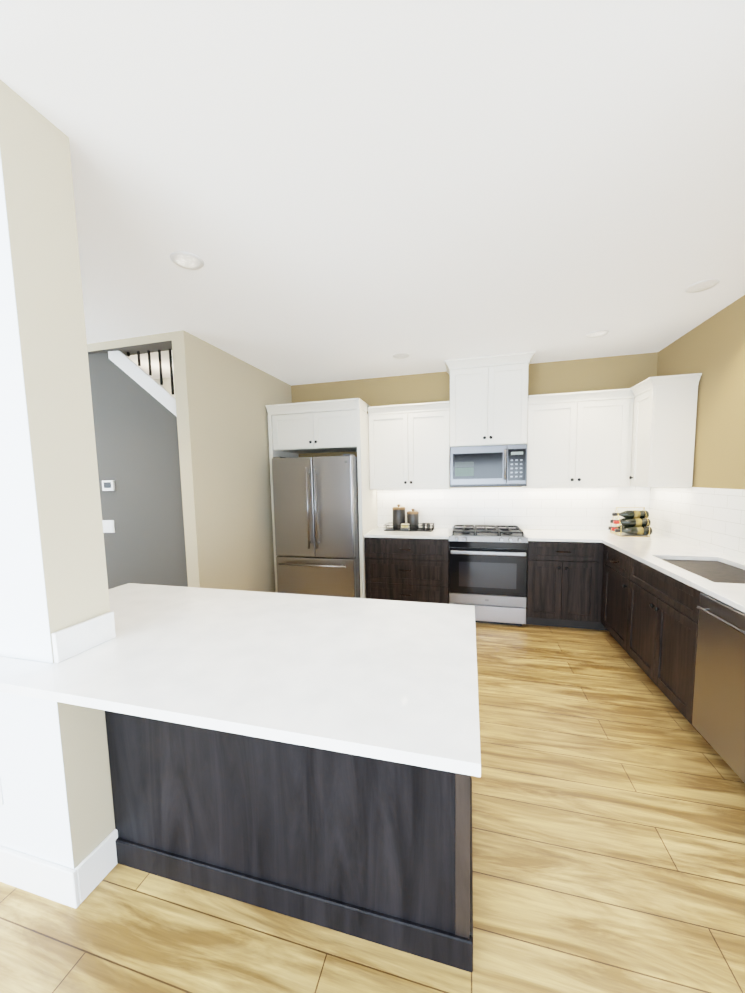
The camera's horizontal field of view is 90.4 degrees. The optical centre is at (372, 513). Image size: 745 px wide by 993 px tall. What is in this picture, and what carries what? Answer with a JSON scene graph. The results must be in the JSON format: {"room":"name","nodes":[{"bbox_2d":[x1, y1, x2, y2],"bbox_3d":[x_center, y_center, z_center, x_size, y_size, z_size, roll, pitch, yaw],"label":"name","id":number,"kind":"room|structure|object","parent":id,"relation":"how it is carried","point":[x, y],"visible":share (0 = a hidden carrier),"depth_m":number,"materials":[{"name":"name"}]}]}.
{"room":"kitchen","nodes":[
{"label":"kitchen","id":0,"kind":"room"},
{"bbox_2d":[0,80,114,869],"bbox_3d":[-2.135,0.043,1.606,2.190,2.745,0.220,0,5,15],"label":"wall","id":1,"kind":"structure","parent":0,"point":[56,807],"depth_m":1.29,"materials":[{"name":"beige paint"}]},
{"bbox_2d":[0,846,91,908],"bbox_3d":[-2.131,1.350,1.611,2.206,0.140,0.019,0,5,15],"label":"baseboard","id":2,"kind":"structure","parent":1,"relation":"attached to","point":[69,887],"depth_m":1.36,"materials":[{"name":"white wood"}]},
{"bbox_2d":[91,829,117,860],"bbox_3d":[-2.075,1.330,1.825,2.206,0.140,0.042,0,5,15],"label":"baseboard","id":3,"kind":"structure","parent":1,"relation":"attached to","point":[107,848],"depth_m":1.45,"materials":[{"name":"white wood"}]},
{"bbox_2d":[87,332,171,355],"bbox_3d":[-4.692,-0.131,4.036,6.410,2.745,0.180,0,5,15],"label":"wall","id":4,"kind":"structure","parent":0,"point":[150,343],"depth_m":3.15,"materials":[{"name":"white paint"}]},
{"bbox_2d":[88,352,187,588],"bbox_3d":[-2.160,-0.090,3.404,1.207,2.680,0.079,0,5,8],"label":"wall","id":5,"kind":"structure","parent":0,"point":[136,441],"depth_m":3.33,"materials":[{"name":"grey paint"}]},
{"bbox_2d":[102,520,114,532],"bbox_3d":[-2.464,0.123,3.419,0.167,0.115,0.010,0,5,8],"label":"light switch","id":6,"kind":"object","parent":5,"relation":"attached to","point":[108,526],"visible":0.65,"depth_m":3.41,"materials":[{"name":"white plastic"}]},
{"bbox_2d":[102,480,114,490],"bbox_3d":[-2.406,-0.250,3.370,0.114,0.095,0.023,0,5,8],"label":"thermostat","id":7,"kind":"object","parent":5,"relation":"attached to","point":[108,485],"visible":1,"depth_m":3.36,"materials":[{"name":"white plastic"}]},
{"bbox_2d":[108,349,176,416],"bbox_3d":[-1.956,-1.132,3.243,0.708,0.760,0.056,0,5,8],"label":"stringer","id":8,"kind":"object","parent":5,"relation":"attached to","point":[143,379],"visible":0.75,"depth_m":3.22,"materials":[{"name":"white wood"}]},
{"bbox_2d":[154,377,174,396],"bbox_3d":[-2.594,-0.219,4.547,2.608,2.745,0.100,0,5,15],"label":"wall","id":9,"kind":"structure","parent":0,"point":[166,385],"depth_m":4.32,"materials":[{"name":"beige paint"}]},
{"bbox_2d":[171,330,291,592],"bbox_3d":[-1.320,-0.196,4.022,0.120,2.745,1.870,0,5,15],"label":"wall","id":10,"kind":"structure","parent":0,"point":[223,398],"depth_m":3.49,"materials":[{"name":"beige paint"}]},
{"bbox_2d":[0,622,744,992],"bbox_3d":[-2.873,1.488,1.359,11.300,0.060,8.900,0,5,15],"label":"floor","id":11,"kind":"structure","parent":0,"point":[608,820],"depth_m":1.36,"materials":[{"name":"brown wood"}]},
{"bbox_2d":[105,710,472,972],"bbox_3d":[-0.567,0.941,1.659,1.964,0.885,0.654,0,5,15],"label":"base cabinet","id":12,"kind":"object","parent":11,"relation":"on","point":[377,851],"visible":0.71,"depth_m":1.26,"materials":[{"name":"black wood"}]},
{"bbox_2d":[0,583,480,776],"bbox_3d":[-0.633,0.443,1.521,2.043,0.135,1.003,0,5,15],"label":"countertop","id":13,"kind":"structure","parent":12,"relation":"on","point":[392,680],"depth_m":1.20,"materials":[{"name":"white stone"}]},
{"bbox_2d":[272,454,359,597],"bbox_3d":[-0.545,0.244,4.330,0.907,1.782,0.889,0,5,15],"label":"fridge","id":14,"kind":"object","parent":11,"relation":"on","point":[316,515],"visible":0.88,"depth_m":3.95,"materials":[{"name":"silver metal"}]},
{"bbox_2d":[265,398,376,598],"bbox_3d":[-0.557,-0.059,4.441,1.095,2.367,0.696,0,5,15],"label":"tall cabinet","id":15,"kind":"object","parent":11,"relation":"on","point":[338,425],"visible":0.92,"depth_m":4.08,"materials":[{"name":"white wood"}]},
{"bbox_2d":[364,537,448,603],"bbox_3d":[0.432,0.681,4.273,0.915,0.885,0.660,0,5,15],"label":"base cabinet","id":16,"kind":"object","parent":11,"relation":"on","point":[407,569],"visible":0.79,"depth_m":3.98,"materials":[{"name":"black wood"}]},
{"bbox_2d":[364,527,451,538],"bbox_3d":[0.425,0.224,4.242,0.915,0.030,0.637,0,5,15],"label":"countertop","id":17,"kind":"structure","parent":16,"relation":"on","point":[438,533],"depth_m":4.04,"materials":[{"name":"white stone"}]},
{"bbox_2d":[384,504,433,531],"bbox_3d":[0.432,0.047,4.360,0.566,0.302,0.236,0,5,15],"label":"canister set","id":18,"kind":"object","parent":17,"relation":"on","point":[399,524],"visible":1,"depth_m":4.31,"materials":[{"name":"black metal"}]},
{"bbox_2d":[449,525,527,625],"bbox_3d":[1.233,0.647,4.022,0.757,0.968,0.697,0,5,15],"label":"gas range","id":19,"kind":"object","parent":11,"relation":"on","point":[488,572],"visible":1,"depth_m":3.75,"materials":[{"name":"silver metal"}]},
{"bbox_2d":[526,541,603,629],"bbox_3d":[1.939,0.686,3.895,0.670,0.884,0.627,0,5,15],"label":"base cabinet","id":20,"kind":"object","parent":11,"relation":"on","point":[564,583],"depth_m":3.60,"materials":[{"name":"black wood"}]},
{"bbox_2d":[521,529,599,542],"bbox_3d":[1.911,0.231,3.853,0.633,0.030,0.637,0,5,15],"label":"countertop","id":21,"kind":"structure","parent":20,"relation":"on","point":[533,535],"depth_m":3.71,"materials":[{"name":"white stone"}]},
{"bbox_2d":[601,544,744,745],"bbox_3d":[2.100,0.849,2.091,0.670,0.885,2.832,0,5,15],"label":"base cabinet","id":22,"kind":"object","parent":11,"relation":"on","point":[649,618],"visible":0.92,"depth_m":2.47,"materials":[{"name":"black wood"}]},
{"bbox_2d":[580,530,744,612],"bbox_3d":[2.177,0.365,2.339,0.650,0.030,3.443,0,5,15],"label":"countertop","id":23,"kind":"structure","parent":22,"relation":"on","point":[653,550],"depth_m":2.71,"materials":[{"name":"white stone"}]},
{"bbox_2d":[608,507,651,536],"bbox_3d":[2.572,0.078,3.700,0.305,0.276,0.285,0,5,15],"label":"wine rack","id":24,"kind":"object","parent":23,"relation":"on","point":[634,522],"visible":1,"depth_m":3.64,"materials":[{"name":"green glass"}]},
{"bbox_2d":[692,593,744,782],"bbox_3d":[1.989,0.890,1.681,0.662,0.883,0.608,0,5,15],"label":"dishwasher","id":25,"kind":"object","parent":11,"relation":"on","point":[718,719],"visible":0.9,"depth_m":1.83,"materials":[{"name":"silver metal"}]},
{"bbox_2d":[0,0,744,385],"bbox_3d":[-2.928,-1.304,1.102,11.300,0.060,8.900,0,5,15],"label":"ceiling","id":26,"kind":"structure","parent":0,"point":[334,190],"depth_m":1.48,"materials":[{"name":"white paint"}]},
{"bbox_2d":[170,251,203,269],"bbox_3d":[-1.025,-1.396,2.047,0.172,0.004,0.172,0,5,15],"label":"recessed light","id":27,"kind":"object","parent":26,"relation":"in","point":[186,260],"visible":1,"depth_m":2.04,"materials":[{"name":"white plastic"}]},
{"bbox_2d":[393,353,409,358],"bbox_3d":[0.287,-1.574,3.700,0.172,0.004,0.172,0,5,15],"label":"recessed light","id":28,"kind":"object","parent":26,"relation":"in","point":[401,355],"visible":1,"depth_m":3.69,"materials":[{"name":"white plastic"}]},
{"bbox_2d":[586,330,608,337],"bbox_3d":[1.963,-1.563,3.230,0.172,0.004,0.172,0,5,15],"label":"recessed light","id":29,"kind":"object","parent":26,"relation":"in","point":[596,334],"visible":1,"depth_m":3.23,"materials":[{"name":"white plastic"}]},
{"bbox_2d":[685,279,718,292],"bbox_3d":[2.168,-1.494,2.436,0.172,0.004,0.172,0,5,15],"label":"recessed light","id":30,"kind":"object","parent":26,"relation":"in","point":[701,285],"visible":1,"depth_m":2.43,"materials":[{"name":"white plastic"}]},
{"bbox_2d":[291,352,657,530],"bbox_3d":[0.963,-0.280,4.448,4.320,2.745,0.120,0,5,15],"label":"wall","id":31,"kind":"structure","parent":0,"point":[607,373],"depth_m":4.08,"materials":[{"name":"beige paint"}]},
{"bbox_2d":[367,401,450,489],"bbox_3d":[0.436,-0.748,4.272,0.909,0.930,0.392,0,5,15],"label":"upper cabinet","id":32,"kind":"object","parent":31,"relation":"attached to","point":[408,449],"visible":0.98,"depth_m":4.12,"materials":[{"name":"white wood"}]},
{"bbox_2d":[445,352,534,446],"bbox_3d":[1.243,-1.172,4.003,0.880,0.893,0.422,0,5,15],"label":"upper cabinet","id":33,"kind":"object","parent":31,"relation":"attached to","point":[488,400],"visible":1,"depth_m":3.85,"materials":[{"name":"white wood"}]},
{"bbox_2d":[450,444,526,486],"bbox_3d":[1.253,-0.509,4.050,0.771,0.428,0.450,0,5,15],"label":"microwave","id":34,"kind":"object","parent":33,"relation":"attached to","point":[488,466],"visible":1,"depth_m":3.88,"materials":[{"name":"silver metal"}]},
{"bbox_2d":[377,486,648,530],"bbox_3d":[1.480,-0.057,4.268,2.940,0.483,0.005,0,5,15],"label":"tile backsplash","id":35,"kind":"structure","parent":31,"relation":"attached to","point":[543,508],"depth_m":4.22,"materials":[{"name":"white tile"}]},
{"bbox_2d":[522,388,634,487],"bbox_3d":[2.094,-0.740,3.838,0.950,0.930,0.392,0,5,15],"label":"upper cabinet","id":36,"kind":"object","parent":31,"relation":"attached to","point":[573,441],"visible":0.98,"depth_m":3.69,"materials":[{"name":"white wood"}]},
{"bbox_2d":[657,295,744,488],"bbox_3d":[2.529,-0.098,2.141,0.120,2.745,3.566,0,5,15],"label":"wall","id":37,"kind":"structure","parent":0,"point":[711,349],"depth_m":2.84,"materials":[{"name":"beige paint"}]},
{"bbox_2d":[629,373,701,486],"bbox_3d":[2.619,-0.719,3.486,0.367,0.928,0.796,0,5,15],"label":"upper cabinet","id":38,"kind":"object","parent":37,"relation":"attached to","point":[664,426],"visible":0.96,"depth_m":3.16,"materials":[{"name":"white wood"}]},
{"bbox_2d":[649,487,744,559],"bbox_3d":[2.484,0.110,2.238,0.008,0.483,3.438,0,5,15],"label":"tile backsplash","id":39,"kind":"structure","parent":37,"relation":"attached to","point":[713,519],"depth_m":3.00,"materials":[{"name":"white tile"}]}
]}

